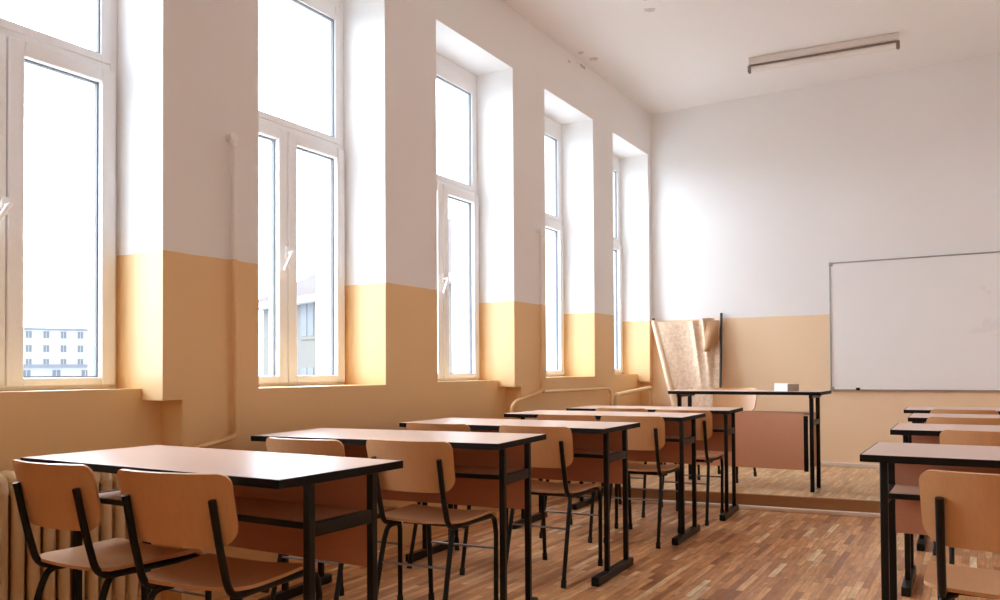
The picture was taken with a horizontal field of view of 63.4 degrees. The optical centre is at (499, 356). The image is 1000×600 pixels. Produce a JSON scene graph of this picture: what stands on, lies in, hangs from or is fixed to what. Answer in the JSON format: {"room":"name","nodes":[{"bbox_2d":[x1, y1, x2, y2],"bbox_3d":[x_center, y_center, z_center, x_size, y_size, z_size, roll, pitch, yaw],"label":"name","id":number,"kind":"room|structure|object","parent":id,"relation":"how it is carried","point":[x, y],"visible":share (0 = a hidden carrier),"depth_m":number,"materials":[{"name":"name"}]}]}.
{"room":"classroom","nodes":[
{"label":"classroom","id":0,"kind":"room"},
{"bbox_2d":[88,0,552,375],"bbox_3d":[-1.078,1.033,5.047,0.200,8.190,9.600,-1,-1,31],"label":"wall","id":1,"kind":"structure","parent":0,"point":[458,99],"depth_m":6.39,"materials":[{"name":"white"}]},
{"bbox_2d":[0,0,116,390],"bbox_3d":[-1.977,-1.049,3.241,0.160,2.370,0.985,-1,-1,31],"label":"window","id":2,"kind":"structure","parent":1,"relation":"in","point":[20,45],"depth_m":3.42,"materials":[{"name":"white plastic"}]},
{"bbox_2d":[259,0,344,386],"bbox_3d":[-1.199,-1.026,4.550,0.160,2.378,0.980,-1,-1,31],"label":"window","id":3,"kind":"structure","parent":1,"relation":"in","point":[285,137],"depth_m":4.59,"materials":[{"name":"white plastic"}]},
{"bbox_2d":[436,53,479,380],"bbox_3d":[-0.421,-1.011,5.859,0.160,2.370,1.005,-1,-1,31],"label":"window","id":4,"kind":"structure","parent":1,"relation":"in","point":[448,72],"depth_m":6.19,"materials":[{"name":"white plastic"}]},
{"bbox_2d":[0,0,652,599],"bbox_3d":[-0.835,-0.721,4.928,0.390,3.890,9.600,-1,-1,31],"label":"wall","id":5,"kind":"structure","parent":0,"point":[188,70],"depth_m":4.87,"materials":[{"name":"paint"}]},
{"bbox_2d":[195,133,238,447],"bbox_3d":[-1.349,-0.282,3.621,0.048,1.543,0.451,-1,-1,31],"label":"pipe","id":6,"kind":"object","parent":5,"relation":"attached to","point":[231,138],"visible":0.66,"depth_m":3.78,"materials":[{"name":"white plastic"}]},
{"bbox_2d":[510,228,543,418],"bbox_3d":[0.205,0.056,6.226,0.048,2.172,0.511,-1,-1,31],"label":"pipe","id":7,"kind":"object","parent":5,"relation":"attached to","point":[539,231],"visible":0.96,"depth_m":6.42,"materials":[{"name":"white plastic"}]},
{"bbox_2d":[545,116,563,376],"bbox_3d":[0.346,-1.001,7.148,0.160,2.353,0.955,-1,-1,31],"label":"window","id":8,"kind":"structure","parent":5,"relation":"in","point":[553,223],"depth_m":7.49,"materials":[{"name":"white plastic"}]},
{"bbox_2d":[542,387,611,405],"bbox_3d":[0.699,0.713,7.028,0.025,0.880,1.372,-1,-1,31],"label":"pipe","id":9,"kind":"object","parent":5,"relation":"attached to","point":[599,388],"visible":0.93,"depth_m":7.06,"materials":[{"name":"brown metal"}]},
{"bbox_2d":[613,155,622,373],"bbox_3d":[1.073,-0.990,8.370,0.160,2.340,0.960,-1,-1,31],"label":"window","id":10,"kind":"structure","parent":5,"relation":"in","point":[618,332],"depth_m":8.72,"materials":[{"name":"white plastic"}]},
{"bbox_2d":[614,386,652,405],"bbox_3d":[1.350,0.732,8.123,0.044,0.874,1.004,-1,-1,31],"label":"pipe","id":11,"kind":"object","parent":5,"relation":"attached to","point":[623,393],"visible":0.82,"depth_m":8.12,"materials":[{"name":"brown metal"}]},
{"bbox_2d":[212,497,999,599],"bbox_3d":[1.348,1.134,3.429,5.120,0.100,9.300,-1,-1,31],"label":"floor","id":12,"kind":"structure","parent":0,"point":[751,554],"depth_m":4.36,"materials":[{"name":"brown wood"}]},
{"bbox_2d":[0,470,141,599],"bbox_3d":[-1.761,0.758,3.055,0.162,0.676,0.927,-1,-1,31],"label":"radiator","id":13,"kind":"object","parent":12,"relation":"on","point":[112,525],"visible":0.23,"depth_m":3.05,"materials":[{"name":"beige metal"}]},
{"bbox_2d":[12,459,211,599],"bbox_3d":[-1.262,0.704,2.646,0.393,0.768,0.525,-1,-1,29],"label":"chair","id":14,"kind":"object","parent":12,"relation":"on","point":[48,495],"visible":0.91,"depth_m":2.47,"materials":[{"name":"brown wood"}]},
{"bbox_2d":[20,445,402,599],"bbox_3d":[-0.947,0.706,2.606,1.195,0.755,0.520,-1,-1,31],"label":"school desk","id":15,"kind":"object","parent":12,"relation":"on","point":[309,507],"visible":0.8,"depth_m":2.50,"materials":[{"name":"laminate"}]},
{"bbox_2d":[98,490,362,521],"bbox_3d":[-0.930,0.480,2.641,1.057,0.012,0.252,-1,-1,31],"label":"shelf","id":16,"kind":"object","parent":15,"relation":"attached to","point":[250,506],"depth_m":2.53,"materials":[{"name":"brown wood"}]},
{"bbox_2d":[117,469,321,599],"bbox_3d":[-0.816,0.697,2.404,0.393,0.768,0.525,-1,-1,21],"label":"chair","id":17,"kind":"object","parent":12,"relation":"on","point":[164,508],"visible":0.96,"depth_m":2.21,"materials":[{"name":"brown wood"}]},
{"bbox_2d":[266,437,402,599],"bbox_3d":[-0.700,0.715,3.463,0.393,0.768,0.525,-1,-1,26],"label":"chair","id":18,"kind":"object","parent":12,"relation":"on","point":[278,445],"visible":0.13,"depth_m":3.26,"materials":[{"name":"brown wood"}]},
{"bbox_2d":[251,428,545,599],"bbox_3d":[-0.446,0.720,3.565,1.195,0.755,0.520,-1,-1,24],"label":"school desk","id":19,"kind":"object","parent":12,"relation":"on","point":[492,469],"visible":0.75,"depth_m":3.52,"materials":[{"name":"brown wood"}]},
{"bbox_2d":[454,466,520,474],"bbox_3d":[-0.432,0.494,3.602,1.057,0.012,0.252,-1,-1,24],"label":"shelf","id":20,"kind":"object","parent":19,"relation":"attached to","point":[459,470],"depth_m":3.45,"materials":[{"name":"brown wood"}]},
{"bbox_2d":[366,439,498,599],"bbox_3d":[-0.269,0.711,3.364,0.393,0.768,0.525,-1,-1,25],"label":"chair","id":21,"kind":"object","parent":12,"relation":"on","point":[428,466],"visible":0.98,"depth_m":3.19,"materials":[{"name":"brown wood"}]},
{"bbox_2d":[406,422,507,574],"bbox_3d":[-0.224,0.730,4.403,0.393,0.768,0.525,-1,-1,28],"label":"chair","id":22,"kind":"object","parent":12,"relation":"on","point":[411,425],"visible":0.14,"depth_m":4.19,"materials":[{"name":"brown wood"}]},
{"bbox_2d":[399,418,639,586],"bbox_3d":[0.100,0.731,4.368,1.195,0.755,0.520,-1,-1,29],"label":"school desk","id":23,"kind":"object","parent":12,"relation":"on","point":[600,449],"visible":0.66,"depth_m":4.27,"materials":[{"name":"brown wood"}]},
{"bbox_2d":[573,449,618,454],"bbox_3d":[0.116,0.505,4.403,1.057,0.012,0.252,-1,-1,29],"label":"shelf","id":24,"kind":"object","parent":23,"relation":"attached to","point":[575,451],"depth_m":4.19,"materials":[{"name":"brown wood"}]},
{"bbox_2d":[499,425,602,587],"bbox_3d":[0.271,0.722,4.149,0.393,0.768,0.525,-1,-1,28],"label":"chair","id":25,"kind":"object","parent":12,"relation":"on","point":[556,451],"visible":0.67,"depth_m":3.95,"materials":[{"name":"brown wood"}]},
{"bbox_2d":[537,414,618,542],"bbox_3d":[0.504,0.739,5.156,0.393,0.768,0.525,-1,-1,27],"label":"chair","id":26,"kind":"object","parent":12,"relation":"on","point":[540,416],"visible":0.14,"depth_m":4.94,"materials":[{"name":"brown wood"}]},
{"bbox_2d":[504,410,705,545],"bbox_3d":[0.677,0.744,5.269,1.195,0.755,0.520,-1,-1,29],"label":"school desk","id":27,"kind":"object","parent":12,"relation":"on","point":[679,446],"visible":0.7,"depth_m":5.17,"materials":[{"name":"brown wood"}]},
{"bbox_2d":[665,436,690,438],"bbox_3d":[0.693,0.518,5.305,1.057,0.012,0.252,-1,-1,29],"label":"shelf","id":28,"kind":"object","parent":27,"relation":"attached to","point":[666,437],"depth_m":5.09,"materials":[{"name":"brown wood"}]},
{"bbox_2d":[596,408,662,517],"bbox_3d":[0.963,0.751,5.976,0.393,0.768,0.525,-1,-1,26],"label":"chair","id":29,"kind":"object","parent":12,"relation":"on","point":[597,409],"visible":0.15,"depth_m":5.74,"materials":[{"name":"brown wood"}]},
{"bbox_2d":[600,415,679,548],"bbox_3d":[0.879,0.733,4.985,0.393,0.768,0.525,-1,-1,27],"label":"chair","id":30,"kind":"object","parent":12,"relation":"on","point":[650,436],"visible":0.72,"depth_m":4.78,"materials":[{"name":"brown wood"}]},
{"bbox_2d":[566,405,742,520],"bbox_3d":[1.147,0.755,6.018,1.195,0.755,0.520,-1,-1,27],"label":"school desk","id":31,"kind":"object","parent":12,"relation":"on","point":[722,438],"visible":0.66,"depth_m":5.93,"materials":[{"name":"brown wood"}]},
{"bbox_2d":[655,409,723,525],"bbox_3d":[1.335,0.743,5.668,0.393,0.768,0.525,-1,-1,27],"label":"chair","id":32,"kind":"object","parent":12,"relation":"on","point":[704,429],"visible":0.54,"depth_m":5.45,"materials":[{"name":"brown wood"}]},
{"bbox_2d":[558,461,879,500],"bbox_3d":[2.144,1.090,7.030,2.530,0.110,2.298,-1,-1,31],"label":"platform","id":33,"kind":"object","parent":12,"relation":"on","point":[839,482],"visible":0.29,"depth_m":6.67,"materials":[{"name":"brown wood"}]},
{"bbox_2d":[651,313,722,406],"bbox_3d":[1.904,0.302,8.340,0.762,1.497,0.296,-1,-1,31],"label":"map","id":34,"kind":"object","parent":33,"relation":"on","point":[690,353],"visible":0.66,"depth_m":8.34,"materials":[{"name":"beige paper"}]},
{"bbox_2d":[553,495,879,517],"bbox_3d":[1.607,1.116,6.102,2.571,0.030,0.049,-1,-1,25],"label":"trim","id":35,"kind":"structure","parent":33,"relation":"attached to","point":[666,502],"depth_m":5.89,"materials":[{"name":"beige wood"}]},
{"bbox_2d":[697,388,756,482],"bbox_3d":[1.940,0.651,6.920,0.393,0.768,0.525,-1,-1,35],"label":"chair","id":36,"kind":"object","parent":33,"relation":"on","point":[747,402],"visible":0.23,"depth_m":7.09,"materials":[{"name":"brown wood"}]},
{"bbox_2d":[585,486,879,512],"bbox_3d":[2.299,1.075,6.272,3.448,0.111,1.542,0,-1,-12],"label":"trim","id":37,"kind":"structure","parent":33,"relation":"attached to","point":[871,506],"depth_m":5.94,"materials":[{"name":"brown wood"}]},
{"bbox_2d":[668,389,831,492],"bbox_3d":[2.004,0.648,6.513,1.170,0.755,0.520,-1,-1,31],"label":"desk","id":38,"kind":"object","parent":33,"relation":"on","point":[763,439],"visible":0.77,"depth_m":6.26,"materials":[{"name":"laminate"}]},
{"bbox_2d":[740,411,808,414],"bbox_3d":[1.983,0.442,6.473,0.962,0.015,0.225,-1,-1,31],"label":"shelf","id":39,"kind":"object","parent":38,"relation":"attached to","point":[741,412],"depth_m":6.28,"materials":[{"name":"brown wood"}]},
{"bbox_2d":[774,383,798,390],"bbox_3d":[2.235,0.235,6.321,0.114,0.059,0.152,0,-1,-23],"label":"box","id":40,"kind":"object","parent":38,"relation":"on","point":[777,386],"visible":0.89,"depth_m":6.27,"materials":[{"name":"white"}]},
{"bbox_2d":[860,442,999,599],"bbox_3d":[1.816,0.688,2.541,1.195,0.755,0.520,-1,-1,31],"label":"school desk","id":41,"kind":"object","parent":12,"relation":"on","point":[902,465],"visible":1,"depth_m":2.80,"materials":[{"name":"brown wood"}]},
{"bbox_2d":[890,485,919,494],"bbox_3d":[1.833,0.462,2.576,1.057,0.012,0.252,-1,-1,31],"label":"shelf","id":42,"kind":"object","parent":41,"relation":"attached to","point":[894,489],"depth_m":2.81,"materials":[{"name":"brown wood"}]},
{"bbox_2d":[890,423,999,596],"bbox_3d":[2.433,0.704,3.628,1.195,0.755,0.520,-1,-1,30],"label":"school desk","id":43,"kind":"object","parent":12,"relation":"on","point":[920,433],"visible":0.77,"depth_m":3.80,"materials":[{"name":"brown wood"}]},
{"bbox_2d":[904,407,999,422],"bbox_3d":[3.398,0.731,5.439,1.195,0.755,0.520,-1,-1,30],"label":"school desk","id":44,"kind":"object","parent":12,"relation":"on","point":[911,410],"visible":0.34,"depth_m":5.60,"materials":[{"name":"brown wood"}]},
{"bbox_2d":[908,413,999,550],"bbox_3d":[2.978,0.717,4.549,1.195,0.755,0.520,-1,-1,30],"label":"school desk","id":45,"kind":"object","parent":12,"relation":"on","point":[921,418],"visible":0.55,"depth_m":4.69,"materials":[{"name":"brown wood"}]},
{"bbox_2d":[919,470,999,599],"bbox_3d":[1.394,0.680,2.231,0.393,0.768,0.525,-1,-1,31],"label":"chair","id":46,"kind":"object","parent":12,"relation":"on","point":[961,510],"visible":1,"depth_m":2.11,"materials":[{"name":"brown wood"}]},
{"bbox_2d":[926,417,999,555],"bbox_3d":[2.662,0.716,4.613,0.393,0.768,0.525,-1,-1,30],"label":"chair","id":47,"kind":"object","parent":12,"relation":"on","point":[931,420],"visible":0.11,"depth_m":4.41,"materials":[{"name":"brown wood"}]},
{"bbox_2d":[930,409,998,414],"bbox_3d":[3.137,0.728,5.470,0.393,0.768,0.525,-1,-1,30],"label":"chair","id":48,"kind":"object","parent":12,"relation":"on","point":[934,411],"visible":0.05,"depth_m":5.26,"materials":[{"name":"brown wood"}]},
{"bbox_2d":[939,429,999,599],"bbox_3d":[2.212,0.701,3.647,0.393,0.768,0.525,-1,-1,30],"label":"chair","id":49,"kind":"object","parent":12,"relation":"on","point":[950,437],"visible":0.16,"depth_m":3.49,"materials":[{"name":"brown wood"}]},
{"bbox_2d":[502,0,999,114],"bbox_3d":[1.242,-2.803,3.607,5.770,0.200,9.800,-1,-1,31],"label":"ceiling","id":50,"kind":"structure","parent":0,"point":[662,55],"depth_m":6.72,"materials":[{"name":"paint"}]},
{"bbox_2d":[748,32,899,73],"bbox_3d":[2.746,-2.589,6.934,1.212,0.123,0.090,-1,-1,27],"label":"ceiling light","id":51,"kind":"object","parent":50,"relation":"attached to","point":[876,41],"visible":1,"depth_m":6.89,"materials":[{"name":"white metal"}]},
{"bbox_2d":[896,40,899,49],"bbox_3d":[3.275,-2.569,6.669,0.028,0.068,0.056,-1,-1,27],"label":"socket","id":52,"kind":"object","parent":51,"relation":"attached to","point":[897,41],"depth_m":6.65,"materials":[{"name":"brown"}]},
{"bbox_2d":[650,53,999,464],"bbox_3d":[3.936,-0.703,7.502,5.180,3.890,0.300,-1,-1,31],"label":"wall","id":53,"kind":"structure","parent":0,"point":[753,199],"depth_m":7.86,"materials":[{"name":"paint"}]},
{"bbox_2d":[809,461,879,467],"bbox_3d":[3.779,1.069,7.384,4.980,0.145,0.018,-1,-1,31],"label":"baseboard","id":54,"kind":"structure","parent":53,"relation":"attached to","point":[822,463],"depth_m":7.65,"materials":[{"name":"beige wood"}]},
{"bbox_2d":[829,251,999,390],"bbox_3d":[4.198,-0.309,7.139,2.426,1.228,0.044,-1,-1,31],"label":"whiteboard","id":55,"kind":"object","parent":53,"relation":"attached to","point":[922,323],"visible":0.88,"depth_m":7.38,"materials":[{"name":"ceramic"}]},
{"label":"outside","id":56,"kind":"structure","parent":0,"visible":0},
{"bbox_3d":[-122.490,9.361,189.059,395.980,0.300,600.000,-1,-1,31],"label":"ground","id":57,"kind":"structure","parent":56,"visible":0},
{"bbox_2d":[23,327,87,363],"bbox_3d":[-82.373,1.515,178.052,40.600,14.500,14.600,0,-1,-31],"label":"apartment block","id":58,"kind":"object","parent":57,"relation":"on","point":[40,345],"visible":0.23,"depth_m":164.96,"materials":[{"name":"grey"}]},
{"bbox_2d":[23,364,87,375],"bbox_3d":[-60.847,4.381,122.793,30.600,6.500,6.600,0,-1,-29],"label":"building","id":59,"kind":"structure","parent":57,"relation":"on","point":[28,369],"depth_m":117.28,"materials":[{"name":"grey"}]},
{"bbox_2d":[259,218,451,375],"bbox_3d":[-1.193,-0.114,32.975,11.000,11.500,18.000,1,-1,-41],"label":"house","id":60,"kind":"structure","parent":57,"relation":"on","point":[306,287],"depth_m":32.96,"materials":[{"name":"grey paint"}]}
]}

